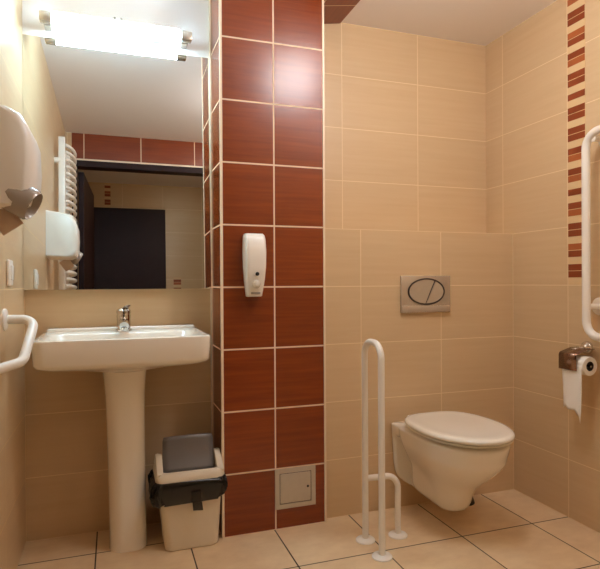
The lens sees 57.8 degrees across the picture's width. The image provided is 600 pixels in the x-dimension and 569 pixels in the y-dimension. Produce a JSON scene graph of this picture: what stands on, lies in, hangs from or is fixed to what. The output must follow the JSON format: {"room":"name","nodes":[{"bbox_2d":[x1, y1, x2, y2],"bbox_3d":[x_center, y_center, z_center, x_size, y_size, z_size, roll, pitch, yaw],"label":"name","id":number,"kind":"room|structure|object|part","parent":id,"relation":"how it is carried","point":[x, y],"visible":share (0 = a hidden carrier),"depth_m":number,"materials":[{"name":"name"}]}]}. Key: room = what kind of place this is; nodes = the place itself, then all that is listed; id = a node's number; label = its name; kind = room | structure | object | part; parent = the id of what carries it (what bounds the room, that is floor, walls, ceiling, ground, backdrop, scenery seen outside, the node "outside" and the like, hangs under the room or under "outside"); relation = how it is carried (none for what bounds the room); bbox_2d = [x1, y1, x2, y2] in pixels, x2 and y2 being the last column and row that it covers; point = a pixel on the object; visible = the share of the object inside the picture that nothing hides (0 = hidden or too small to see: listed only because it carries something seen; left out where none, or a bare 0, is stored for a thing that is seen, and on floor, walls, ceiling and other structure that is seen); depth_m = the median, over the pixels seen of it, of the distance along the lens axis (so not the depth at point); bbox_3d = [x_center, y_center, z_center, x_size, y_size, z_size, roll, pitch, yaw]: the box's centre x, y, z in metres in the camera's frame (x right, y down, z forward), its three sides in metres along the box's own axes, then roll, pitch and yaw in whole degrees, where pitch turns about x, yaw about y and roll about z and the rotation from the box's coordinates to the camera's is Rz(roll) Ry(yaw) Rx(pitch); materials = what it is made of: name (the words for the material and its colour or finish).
{"room":"public restroom","nodes":[
{"label":"public restroom","id":0,"kind":"room"},
{"bbox_2d":[0,0,25,568],"bbox_3d":[-0.840,-0.108,1.233,0.120,2.250,2.117,0,0,-19],"label":"wall","id":1,"kind":"structure","parent":0,"point":[12,383],"depth_m":1.88,"materials":[{"name":"beige tile"}]},
{"bbox_2d":[6,260,13,285],"bbox_3d":[-0.966,-0.039,1.811,0.016,0.086,0.063,0,0,-19],"label":"light switch","id":2,"kind":"object","parent":1,"relation":"attached to","point":[9,263],"visible":1,"depth_m":1.78,"materials":[{"name":"white plastic"}]},
{"bbox_2d":[0,309,37,373],"bbox_3d":[-0.873,0.180,1.652,0.108,0.206,0.287,0,0,-14],"label":"grab rail","id":3,"kind":"object","parent":1,"relation":"attached to","point":[32,324],"visible":1,"depth_m":1.69,"materials":[{"name":"white metal"}]},
{"bbox_2d":[0,105,42,235],"bbox_3d":[-0.721,-0.274,1.335,0.173,0.315,0.206,0,0,-19],"label":"dryer","id":4,"kind":"object","parent":1,"relation":"attached to","point":[21,196],"visible":1,"depth_m":1.26,"materials":[{"name":"white plastic"}]},
{"bbox_2d":[2,187,42,219],"bbox_3d":[-0.662,-0.202,1.291,0.092,0.096,0.086,0,0,-19],"label":"outlet","id":5,"kind":"object","parent":4,"relation":"attached to","point":[17,202],"depth_m":1.26,"materials":[{"name":"grey metal"}]},
{"bbox_2d":[22,0,485,541],"bbox_3d":[-0.074,-0.117,2.550,2.182,2.250,0.120,0,0,-19],"label":"wall","id":6,"kind":"structure","parent":0,"point":[405,113],"depth_m":2.55,"materials":[{"name":"beige tile"}]},
{"bbox_2d":[39,10,191,48],"bbox_3d":[-0.734,-1.044,2.200,0.574,0.080,0.112,0,0,-19],"label":"lamp","id":7,"kind":"object","parent":6,"relation":"attached to","point":[85,24],"visible":1,"depth_m":2.17,"materials":[{"name":"white plastic"}]},
{"bbox_2d":[23,34,210,289],"bbox_3d":[-0.737,-0.483,2.243,0.732,1.004,0.030,0,0,-19],"label":"mirror","id":8,"kind":"object","parent":6,"relation":"attached to","point":[121,134],"visible":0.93,"depth_m":2.23,"materials":[{"name":"clear glass"}]},
{"bbox_2d":[209,0,213,447],"bbox_3d":[-0.386,-0.114,2.362,0.005,2.250,0.034,0,0,-19],"label":"trim","id":9,"kind":"structure","parent":6,"relation":"attached to","point":[210,87],"depth_m":2.35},
{"bbox_2d":[324,0,359,23],"bbox_3d":[0.188,-1.224,2.312,0.175,0.036,0.497,0,0,-19],"label":"beam","id":10,"kind":"structure","parent":6,"relation":"attached to","point":[335,11],"depth_m":2.42,"materials":[{"name":"brown tile"}]},
{"bbox_2d":[17,489,599,568],"bbox_3d":[0.443,1.062,0.776,2.808,0.100,3.817,0,0,-19],"label":"floor","id":11,"kind":"structure","parent":0,"point":[507,529],"depth_m":2.09,"materials":[{"name":"tile"}]},
{"bbox_2d":[32,305,210,552],"bbox_3d":[-0.665,0.547,2.067,0.600,0.933,0.410,0,0,-19],"label":"washbasin","id":12,"kind":"object","parent":11,"relation":"on","point":[123,352],"visible":0.99,"depth_m":2.02,"materials":[{"name":"white ceramic"}]},
{"bbox_2d":[32,324,210,372],"bbox_3d":[-0.667,0.248,2.066,0.600,0.151,0.410,0,0,-19],"label":"basin","id":13,"kind":"object","parent":12,"relation":"in","point":[127,348],"depth_m":1.91,"materials":[{"name":"white ceramic"}]},
{"bbox_2d":[115,305,131,330],"bbox_3d":[-0.698,0.133,2.153,0.064,0.106,0.139,0,0,-19],"label":"faucet","id":14,"kind":"object","parent":12,"relation":"on","point":[123,316],"depth_m":2.16,"materials":[{"name":"silver metal"}]},
{"bbox_2d":[153,433,223,550],"bbox_3d":[-0.443,0.803,2.154,0.262,0.417,0.210,0,0,-19],"label":"trash bin","id":15,"kind":"object","parent":11,"relation":"on","point":[191,457],"visible":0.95,"depth_m":2.09,"materials":[{"name":"beige plastic"}]},
{"bbox_2d":[148,469,227,510],"bbox_3d":[-0.454,0.798,2.153,0.289,0.123,0.257,0,0,-19],"label":"bag","id":16,"kind":"object","parent":15,"relation":"in","point":[195,492],"visible":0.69,"depth_m":2.05,"materials":[{"name":"black plastic"}]},
{"bbox_3d":[-0.444,0.701,2.154,0.262,0.081,0.210,0,0,-19],"label":"lid frame","id":17,"kind":"part","parent":15,"relation":"part of","materials":[{"name":"beige plastic"}]},
{"bbox_2d":[211,0,324,537],"bbox_3d":[-0.142,-0.115,2.342,0.443,2.250,0.230,0,0,-19],"label":"wall pier","id":18,"kind":"object","parent":11,"relation":"on","point":[272,133],"visible":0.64,"depth_m":2.23,"materials":[{"name":"brown tile"}]},
{"bbox_2d":[219,0,224,537],"bbox_3d":[-0.312,-0.114,2.165,0.010,2.250,0.011,0,0,-19],"label":"trim","id":19,"kind":"structure","parent":18,"relation":"attached to","point":[220,1],"depth_m":2.16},
{"bbox_2d":[242,233,265,296],"bbox_3d":[-0.182,-0.077,2.164,0.083,0.251,0.084,0,0,-19],"label":"soap dispenser","id":20,"kind":"object","parent":18,"relation":"attached to","point":[253,244],"visible":1,"depth_m":2.13,"materials":[{"name":"white plastic"}]},
{"bbox_2d":[275,465,315,509],"bbox_3d":[-0.018,0.844,2.261,0.177,0.165,0.006,0,0,-19],"label":"access panel","id":21,"kind":"object","parent":18,"relation":"attached to","point":[295,486],"visible":1,"depth_m":2.26,"materials":[{"name":"metal"}]},
{"bbox_3d":[-0.018,0.844,2.261,0.133,0.121,0.004,0,0,-19],"label":"panel door","id":22,"kind":"part","parent":21,"relation":"part of","materials":[{"name":"metal"}]},
{"bbox_2d":[322,0,326,521],"bbox_3d":[0.098,-0.117,2.317,0.009,2.250,0.033,0,0,-19],"label":"trim","id":23,"kind":"structure","parent":18,"relation":"attached to","point":[323,101],"depth_m":2.30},
{"bbox_2d":[356,339,407,561],"bbox_3d":[0.345,0.608,2.097,0.217,0.800,0.214,0,0,-19],"label":"support rail","id":24,"kind":"object","parent":11,"relation":"on","point":[365,538],"visible":1,"depth_m":2.13,"materials":[{"name":"white metal"}]},
{"bbox_2d":[207,0,556,45],"bbox_3d":[0.431,-1.288,0.767,2.808,0.100,3.817,0,0,-19],"label":"ceiling","id":25,"kind":"structure","parent":0,"point":[479,22],"depth_m":2.52,"materials":[{"name":"paint"}]},
{"bbox_2d":[325,228,513,517],"bbox_3d":[0.539,0.380,2.592,1.001,1.250,0.201,0,0,-19],"label":"wall","id":26,"kind":"structure","parent":0,"point":[461,359],"depth_m":2.46,"materials":[{"name":"beige tile"}]},
{"bbox_2d":[400,276,450,312],"bbox_3d":[0.577,0.044,2.489,0.260,0.170,0.018,0,0,-19],"label":"flush plate","id":27,"kind":"object","parent":26,"relation":"attached to","point":[418,294],"visible":1,"depth_m":2.48,"materials":[{"name":"silver metal"}]},
{"bbox_2d":[391,411,514,510],"bbox_3d":[0.646,0.757,2.243,0.374,0.373,0.532,0,0,-19],"label":"toilet","id":28,"kind":"object","parent":26,"relation":"attached to","point":[446,456],"visible":1,"depth_m":2.16,"materials":[{"name":"white ceramic"}]},
{"bbox_3d":[0.654,0.604,2.217,0.364,0.018,0.464,0,0,-19],"label":"seat","id":29,"kind":"part","parent":28,"relation":"part of","materials":[{"name":"white plastic"}]},
{"bbox_3d":[0.653,0.581,2.217,0.374,0.021,0.479,0,0,-19],"label":"lid","id":30,"kind":"part","parent":28,"relation":"part of","materials":[{"name":"white plastic"}]},
{"bbox_2d":[486,0,599,532],"bbox_3d":[1.614,-0.120,1.175,0.120,2.250,3.817,0,0,-19],"label":"wall","id":31,"kind":"structure","parent":0,"point":[557,454],"depth_m":2.46,"materials":[{"name":"beige tile"}]},
{"bbox_2d":[567,0,585,284],"bbox_3d":[1.164,-0.623,2.288,0.002,1.247,0.091,0,0,-19],"label":"trim","id":32,"kind":"structure","parent":31,"relation":"attached to","point":[575,8],"depth_m":2.29,"materials":[{"name":"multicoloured tile"}]},
{"bbox_2d":[559,341,593,370],"bbox_3d":[1.137,0.289,2.221,0.109,0.112,0.136,0,0,-19],"label":"toilet paper holder","id":33,"kind":"object","parent":31,"relation":"attached to","point":[567,357],"visible":0.98,"depth_m":2.21,"materials":[{"name":"silver metal"}]},
{"bbox_2d":[562,355,596,420],"bbox_3d":[1.131,0.419,2.208,0.086,0.263,0.108,0,0,-19],"label":"toilet paper roll","id":34,"kind":"object","parent":33,"relation":"hanging from","point":[572,380],"visible":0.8,"depth_m":2.18,"materials":[{"name":"white paper"}]},
{"bbox_2d":[581,125,599,341],"bbox_3d":[1.263,-0.196,1.878,0.087,0.876,0.687,0,0,-19],"label":"grab rail","id":35,"kind":"object","parent":31,"relation":"attached to","point":[590,137],"visible":1,"depth_m":2.15,"materials":[{"name":"white metal"}]}
]}

